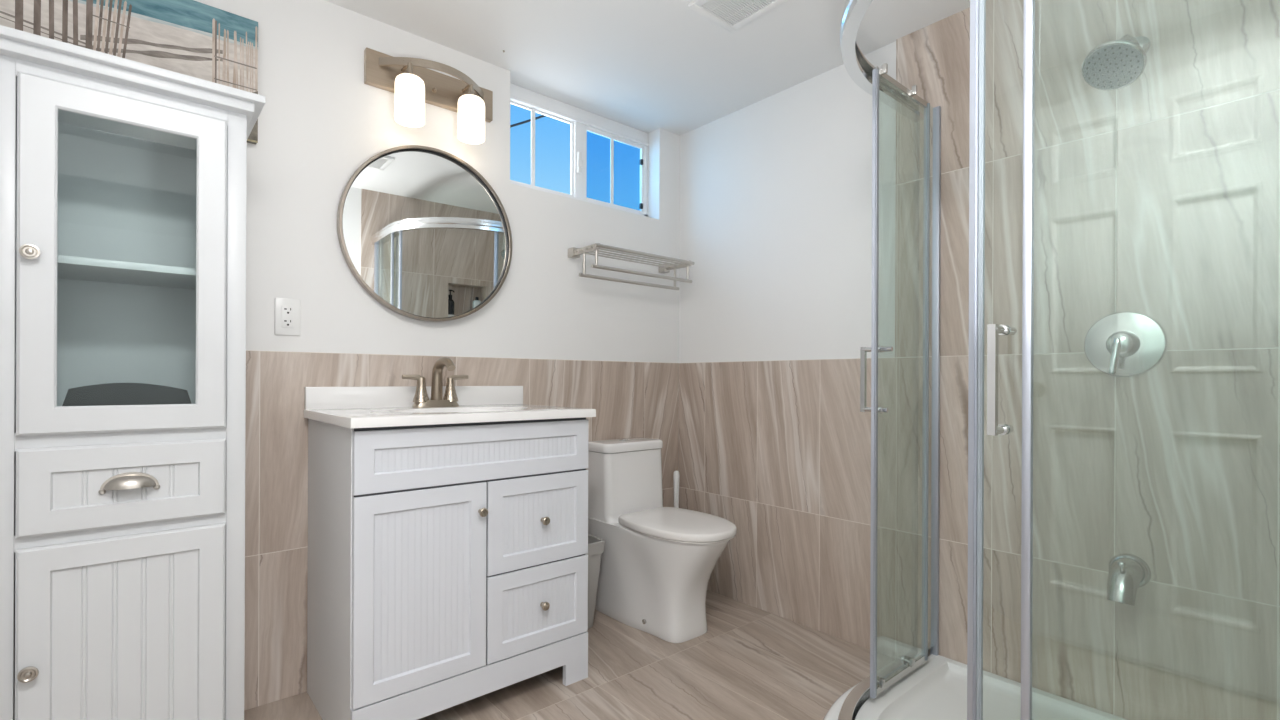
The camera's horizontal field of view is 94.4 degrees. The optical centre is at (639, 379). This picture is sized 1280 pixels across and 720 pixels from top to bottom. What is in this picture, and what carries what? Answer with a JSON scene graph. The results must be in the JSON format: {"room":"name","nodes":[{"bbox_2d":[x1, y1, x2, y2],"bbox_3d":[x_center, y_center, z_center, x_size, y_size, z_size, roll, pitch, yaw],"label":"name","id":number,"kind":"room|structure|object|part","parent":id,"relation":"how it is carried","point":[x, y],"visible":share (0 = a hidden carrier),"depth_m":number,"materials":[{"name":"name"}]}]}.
{"room":"bathroom","nodes":[
{"label":"bathroom","id":0,"kind":"room"},
{"bbox_2d":[194,0,679,362],"bbox_3d":[-0.760,-0.111,2.130,2.648,2.144,0.117,0,0,-41],"label":"wall","id":1,"kind":"structure","parent":0,"point":[319,121],"depth_m":1.99,"materials":[{"name":"paint"}]},
{"bbox_2d":[0,0,257,143],"bbox_3d":[-1.357,-0.857,1.513,0.644,0.349,0.033,0,0,-41],"label":"print","id":2,"kind":"object","parent":1,"relation":"attached to","point":[192,38],"visible":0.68,"depth_m":1.57,"materials":[{"name":"multicoloured paper"}]},
{"bbox_2d":[275,297,300,335],"bbox_3d":[-1.061,-0.188,1.787,0.068,0.112,0.009,0,0,-41],"label":"wall outlet","id":3,"kind":"object","parent":1,"relation":"attached to","point":[287,310],"visible":1,"depth_m":1.78,"materials":[{"name":"white plastic"}]},
{"bbox_2d":[282,305,293,327],"bbox_3d":[-1.060,-0.188,1.785,0.032,0.066,0.004,0,0,-41],"label":"receptacle","id":4,"kind":"object","parent":3,"relation":"attached to","point":[287,310],"depth_m":1.78,"materials":[{"name":"white plastic"}]},
{"bbox_2d":[305,386,522,409],"bbox_3d":[-0.738,0.060,2.048,0.744,0.070,0.020,0,0,-41],"label":"backsplash","id":5,"kind":"structure","parent":1,"relation":"attached to","point":[373,396],"depth_m":1.96,"materials":[{"name":"stone"}]},
{"bbox_2d":[337,145,511,321],"bbox_3d":[-0.718,-0.497,2.049,0.594,0.594,0.031,0,1,-39],"label":"wall mirror","id":6,"kind":"object","parent":1,"relation":"attached to","point":[421,230],"visible":1,"depth_m":2.04,"materials":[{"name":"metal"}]},
{"bbox_2d":[364,47,492,143],"bbox_3d":[-0.685,-0.955,2.023,0.444,0.231,0.138,0,0,-41],"label":"vanity light","id":7,"kind":"object","parent":1,"relation":"attached to","point":[414,85],"visible":1,"depth_m":1.99,"materials":[{"name":"white glass"}]},
{"bbox_3d":[-0.751,-0.911,1.936,0.093,0.144,0.093,0,0,-41],"label":"lamp shade","id":8,"kind":"part","parent":7,"relation":"part of","materials":[{"name":"white glass"}]},
{"bbox_3d":[-0.590,-0.911,2.075,0.093,0.144,0.093,0,0,-41],"label":"lamp shade","id":9,"kind":"part","parent":7,"relation":"part of","materials":[{"name":"white glass"}]},
{"bbox_2d":[244,350,678,710],"bbox_3d":[-0.732,0.440,2.073,2.420,1.042,0.008,0,0,-41],"label":"wall tiles","id":10,"kind":"structure","parent":1,"relation":"attached to","point":[629,399],"depth_m":1.81,"materials":[{"name":"beige tile"}]},
{"bbox_2d":[510,83,648,216],"bbox_3d":[-0.263,-0.966,2.599,0.778,0.431,0.051,0,0,-41],"label":"window","id":11,"kind":"structure","parent":1,"relation":"in","point":[581,121],"depth_m":2.59,"materials":[{"name":"plastic"}]},
{"bbox_3d":[-0.411,-0.953,2.492,0.355,0.343,0.014,0,0,-41],"label":"sash","id":12,"kind":"part","parent":11,"relation":"part of","materials":[{"name":"plastic"}]},
{"bbox_3d":[-0.135,-0.950,2.710,0.398,0.341,0.012,0,0,-41],"label":"sash","id":13,"kind":"part","parent":11,"relation":"part of","materials":[{"name":"plastic"}]},
{"bbox_2d":[568,243,694,289],"bbox_3d":[-0.028,-0.474,2.551,0.553,0.127,0.200,0,0,-41],"label":"towel rack","id":14,"kind":"object","parent":1,"relation":"attached to","point":[574,253],"visible":1,"depth_m":2.49,"materials":[{"name":"metal"}]},
{"bbox_3d":[-0.225,-0.466,2.390,0.012,0.095,0.012,0,0,-41],"label":"post","id":15,"kind":"part","parent":14,"relation":"part of","materials":[{"name":"metal"}]},
{"bbox_3d":[-0.171,-0.477,2.327,0.012,0.071,0.012,0,0,-41],"label":"post","id":16,"kind":"part","parent":14,"relation":"part of","materials":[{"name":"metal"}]},
{"bbox_2d":[244,590,894,719],"bbox_3d":[0.444,1.016,0.707,2.620,0.100,3.800,0,0,-41],"label":"floor","id":17,"kind":"structure","parent":0,"point":[750,662],"depth_m":1.90,"materials":[{"name":"tile"}]},
{"bbox_2d":[0,25,265,719],"bbox_3d":[-1.194,0.142,1.389,0.484,1.634,0.359,0,0,-41],"label":"linen cabinet","id":18,"kind":"object","parent":17,"relation":"on","point":[123,181],"visible":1,"depth_m":1.31,"materials":[{"name":"white paint"}]},
{"bbox_3d":[-1.205,0.580,1.168,0.030,0.030,0.023,0,0,-41],"label":"knob","id":19,"kind":"part","parent":18,"relation":"part of","materials":[{"name":"silver metal"}]},
{"bbox_3d":[-1.202,-0.250,1.168,0.030,0.030,0.023,0,0,-41],"label":"knob","id":20,"kind":"part","parent":18,"relation":"part of","materials":[{"name":"silver metal"}]},
{"bbox_2d":[16,251,195,289],"bbox_3d":[-1.213,-0.250,1.413,0.386,0.016,0.276,0,0,-41],"label":"shelf","id":21,"kind":"object","parent":18,"relation":"attached to","point":[72,271],"depth_m":1.38,"materials":[{"name":"white paint"}]},
{"bbox_3d":[-1.103,0.227,1.282,0.341,0.176,0.016,0,0,-41],"label":"drawer","id":22,"kind":"part","parent":18,"relation":"part of","materials":[{"name":"white paint"}]},
{"bbox_3d":[-1.104,0.591,1.282,0.341,0.506,0.016,0,0,-41],"label":"door","id":23,"kind":"part","parent":18,"relation":"part of","materials":[{"name":"white paint"}]},
{"bbox_3d":[-1.101,-0.247,1.282,0.341,0.720,0.016,0,0,-41],"label":"door","id":24,"kind":"part","parent":18,"relation":"part of","materials":[{"name":"white paint"}]},
{"bbox_2d":[62,383,191,405],"bbox_3d":[-1.199,0.042,1.396,0.225,0.066,0.165,0,0,-41],"label":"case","id":25,"kind":"object","parent":18,"relation":"in","point":[107,393],"visible":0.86,"depth_m":1.33,"materials":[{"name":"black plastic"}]},
{"bbox_3d":[-1.092,0.222,1.270,0.101,0.042,0.032,0,0,-41],"label":"cup pull","id":26,"kind":"part","parent":18,"relation":"part of","materials":[{"name":"silver metal"}]},
{"bbox_3d":[-1.191,-0.655,1.389,0.484,0.040,0.359,0,0,-41],"label":"cornice","id":27,"kind":"part","parent":18,"relation":"part of","materials":[{"name":"white paint"}]},
{"bbox_2d":[307,417,587,719],"bbox_3d":[-0.584,0.540,1.856,0.709,0.842,0.510,0,0,-41],"label":"vanity cabinet","id":28,"kind":"object","parent":17,"relation":"on","point":[448,563],"visible":0.98,"depth_m":1.64,"materials":[{"name":"paint"}]},
{"bbox_3d":[-0.575,0.552,1.574,0.352,0.520,0.018,0,0,-41],"label":"door","id":29,"kind":"part","parent":28,"relation":"part of","materials":[{"name":"white paint"}]},
{"bbox_2d":[304,386,595,427],"bbox_3d":[-0.580,0.124,1.863,0.746,0.197,0.507,0,0,-41],"label":"countertop","id":30,"kind":"structure","parent":28,"relation":"on","point":[373,406],"depth_m":1.86,"materials":[{"name":"stone"}]},
{"bbox_2d":[402,357,468,407],"bbox_3d":[-0.685,0.010,1.979,0.182,0.167,0.183,0,0,-1],"label":"faucet","id":31,"kind":"object","parent":30,"relation":"on","point":[421,399],"visible":1,"depth_m":1.97,"materials":[{"name":"silver metal"}]},
{"bbox_3d":[-0.745,-0.002,1.944,0.069,0.026,0.021,0,0,-41],"label":"lever","id":32,"kind":"part","parent":31,"relation":"part of","materials":[{"name":"silver metal"}]},
{"bbox_3d":[-0.724,0.034,1.962,0.054,0.084,0.054,0,0,-41],"label":"handle","id":33,"kind":"part","parent":31,"relation":"part of","materials":[{"name":"silver metal"}]},
{"bbox_3d":[-0.686,0.082,1.994,0.152,0.024,0.054,0,0,-41],"label":"plate","id":34,"kind":"part","parent":31,"relation":"part of","materials":[{"name":"silver metal"}]},
{"bbox_3d":[-0.647,0.001,1.949,0.038,0.148,0.150,0,0,-41],"label":"spout","id":35,"kind":"part","parent":31,"relation":"part of","materials":[{"name":"silver metal"}]},
{"bbox_3d":[-0.648,0.034,2.027,0.054,0.084,0.054,0,0,-41],"label":"handle","id":36,"kind":"part","parent":31,"relation":"part of","materials":[{"name":"silver metal"}]},
{"bbox_3d":[-0.627,-0.001,2.045,0.069,0.026,0.021,0,0,-41],"label":"lever","id":37,"kind":"part","parent":31,"relation":"part of","materials":[{"name":"silver metal"}]},
{"bbox_3d":[-0.442,0.889,1.690,0.709,0.146,0.018,0,0,-41],"label":"rail","id":38,"kind":"part","parent":28,"relation":"part of","materials":[{"name":"white paint"}]},
{"bbox_3d":[-0.440,0.372,1.660,0.026,0.026,0.027,0,0,-41],"label":"knob","id":39,"kind":"part","parent":28,"relation":"part of","materials":[{"name":"silver metal"}]},
{"bbox_3d":[-0.306,0.690,1.807,0.350,0.246,0.018,0,0,-41],"label":"drawer","id":40,"kind":"part","parent":28,"relation":"part of","materials":[{"name":"white paint"}]},
{"bbox_3d":[-0.305,0.428,1.807,0.350,0.268,0.018,0,0,-41],"label":"drawer","id":41,"kind":"part","parent":28,"relation":"part of","materials":[{"name":"white paint"}]},
{"bbox_3d":[-0.288,0.684,1.792,0.026,0.026,0.027,0,0,-41],"label":"knob","id":42,"kind":"part","parent":28,"relation":"part of","materials":[{"name":"silver metal"}]},
{"bbox_3d":[-0.287,0.427,1.792,0.026,0.026,0.027,0,0,-41],"label":"knob","id":43,"kind":"part","parent":28,"relation":"part of","materials":[{"name":"silver metal"}]},
{"bbox_2d":[587,534,604,628],"bbox_3d":[-0.280,0.794,2.298,0.236,0.338,0.191,0,0,-41],"label":"waste bin","id":44,"kind":"object","parent":17,"relation":"on","point":[595,544],"visible":0.22,"depth_m":2.28,"materials":[{"name":"grey plastic"}]},
{"bbox_2d":[587,437,736,642],"bbox_3d":[0.092,0.609,2.339,0.340,0.710,0.650,0,0,-41],"label":"toilet","id":45,"kind":"object","parent":17,"relation":"on","point":[658,562],"visible":0.94,"depth_m":2.28,"materials":[{"name":"ceramic"}]},
{"bbox_3d":[-0.052,0.440,2.507,0.313,0.280,0.198,0,0,-41],"label":"tank","id":46,"kind":"part","parent":45,"relation":"part of","materials":[{"name":"ceramic"}]},
{"bbox_3d":[-0.064,0.279,2.522,0.318,0.036,0.168,0,0,-41],"label":"tank lid","id":47,"kind":"part","parent":45,"relation":"part of","materials":[{"name":"ceramic"}]},
{"bbox_3d":[0.087,0.769,2.344,0.323,0.391,0.629,0,0,-41],"label":"bowl","id":48,"kind":"part","parent":45,"relation":"part of","materials":[{"name":"ceramic"}]},
{"bbox_3d":[0.156,0.571,2.265,0.332,0.005,0.442,0,0,-41],"label":"seat","id":49,"kind":"part","parent":45,"relation":"part of","materials":[{"name":"plastic"}]},
{"bbox_3d":[0.156,0.553,2.265,0.340,0.030,0.453,0,0,-41],"label":"seat lid","id":50,"kind":"part","parent":45,"relation":"part of","materials":[{"name":"plastic"}]},
{"bbox_2d":[673,471,679,507],"bbox_3d":[0.167,0.693,2.732,0.100,0.543,0.100,0,0,-41],"label":"toilet brush","id":51,"kind":"object","parent":17,"relation":"on","point":[676,476],"visible":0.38,"depth_m":2.72,"materials":[{"name":"white plastic"}]},
{"bbox_2d":[823,655,1126,719],"bbox_3d":[0.857,0.934,1.322,0.988,0.066,0.988,0,0,-41],"label":"shower tray","id":52,"kind":"object","parent":17,"relation":"on","point":[936,689],"visible":0.74,"depth_m":1.69,"materials":[{"name":"plastic"}]},
{"bbox_2d":[838,0,1034,719],"bbox_3d":[0.703,0.005,1.329,0.469,1.792,1.307,0,0,4],"label":"shower frame","id":53,"kind":"object","parent":52,"relation":"on","point":[860,70],"visible":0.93,"depth_m":1.33,"materials":[{"name":"metal"}]},
{"bbox_3d":[0.683,-0.855,1.289,0.424,0.058,1.246,0,0,1],"label":"rail","id":54,"kind":"part","parent":53,"relation":"part of","materials":[{"name":"silver metal"}]},
{"bbox_3d":[0.694,0.883,1.329,0.457,0.036,1.307,0,0,4],"label":"rail","id":55,"kind":"part","parent":53,"relation":"part of","materials":[{"name":"silver metal"}]},
{"bbox_2d":[860,63,929,698],"bbox_3d":[0.764,0.001,1.753,0.345,1.759,0.089,0,0,-41],"label":"shower door","id":56,"kind":"structure","parent":53,"relation":"hanging from","point":[883,684],"depth_m":1.67,"materials":[{"name":"clear glass"}]},
{"bbox_3d":[0.665,0.001,1.668,0.019,0.188,0.089,0,0,-41],"label":"handle","id":57,"kind":"part","parent":56,"relation":"part of","materials":[{"name":"silver metal"}]},
{"bbox_2d":[967,0,1016,719],"bbox_3d":[0.721,0.001,0.888,0.089,1.759,0.435,0,0,-41],"label":"shower door","id":58,"kind":"structure","parent":53,"relation":"attached to","point":[977,7],"depth_m":1.05,"materials":[{"name":"silver glass"}]},
{"bbox_3d":[0.617,0.001,1.009,0.089,0.188,0.019,0,0,-41],"label":"handle","id":59,"kind":"part","parent":58,"relation":"part of","materials":[{"name":"silver metal"}]},
{"bbox_2d":[325,0,969,134],"bbox_3d":[0.223,-1.229,0.607,3.300,0.100,3.950,0,0,-41],"label":"ceiling","id":60,"kind":"structure","parent":0,"point":[647,66],"depth_m":2.09,"materials":[{"name":"paint"}]},
{"bbox_2d":[688,0,787,32],"bbox_3d":[0.310,-1.173,1.837,0.208,0.012,0.248,0,0,-41],"label":"ceiling vent","id":61,"kind":"object","parent":60,"relation":"in","point":[731,15],"visible":1,"depth_m":1.88,"materials":[{"name":"plastic"}]},
{"bbox_2d":[679,41,895,362],"bbox_3d":[0.960,-0.104,2.065,0.112,2.144,2.228,0,0,-41],"label":"wall","id":62,"kind":"structure","parent":0,"point":[776,190],"depth_m":2.39,"materials":[{"name":"paint"}]},
{"bbox_2d":[679,0,1279,719],"bbox_3d":[0.878,-0.105,2.068,0.008,2.144,2.100,0,0,-41],"label":"wall tiles","id":63,"kind":"structure","parent":62,"relation":"attached to","point":[1157,196],"depth_m":1.68,"materials":[{"name":"beige tile"}]},
{"bbox_2d":[1081,34,1149,89],"bbox_3d":[1.221,-0.822,1.517,0.200,0.159,0.131,0,0,-41],"label":"shower","id":64,"kind":"object","parent":63,"relation":"attached to","point":[1114,64],"visible":1,"depth_m":1.48,"materials":[{"name":"silver metal"}]},
{"bbox_3d":[1.184,-0.782,1.486,0.098,0.077,0.121,0,0,-41],"label":"plate","id":65,"kind":"part","parent":64,"relation":"part of","materials":[{"name":"silver metal"}]},
{"bbox_3d":[1.251,-0.845,1.522,0.149,0.083,0.038,0,0,-28],"label":"arm","id":66,"kind":"part","parent":64,"relation":"part of","materials":[{"name":"silver metal"}]},
{"bbox_2d":[1084,311,1166,376],"bbox_3d":[1.268,-0.093,1.562,0.063,0.175,0.175,0,0,-41],"label":"shower valve","id":67,"kind":"object","parent":63,"relation":"attached to","point":[1125,343],"visible":1,"depth_m":1.56,"materials":[{"name":"silver metal"}]},
{"bbox_3d":[1.248,-0.061,1.554,0.030,0.093,0.020,0,0,-7],"label":"lever","id":68,"kind":"part","parent":67,"relation":"part of","materials":[{"name":"silver metal"}]},
{"bbox_2d":[1107,553,1150,605],"bbox_3d":[1.250,0.519,1.530,0.128,0.112,0.088,0,0,-41],"label":"tub spout","id":69,"kind":"object","parent":63,"relation":"attached to","point":[1127,573],"visible":1,"depth_m":1.51,"materials":[{"name":"silver metal"}]},
{"label":"outside","id":70,"kind":"structure","parent":0,"visible":0},
{"bbox_2d":[510,115,544,127],"bbox_3d":[-1.647,-4.269,9.186,4.958,2.871,0.034,0,0,-41],"label":"power line","id":71,"kind":"object","parent":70,"point":[541,116],"visible":0.12,"depth_m":9.07,"materials":[{"name":"rubber"}]}
]}

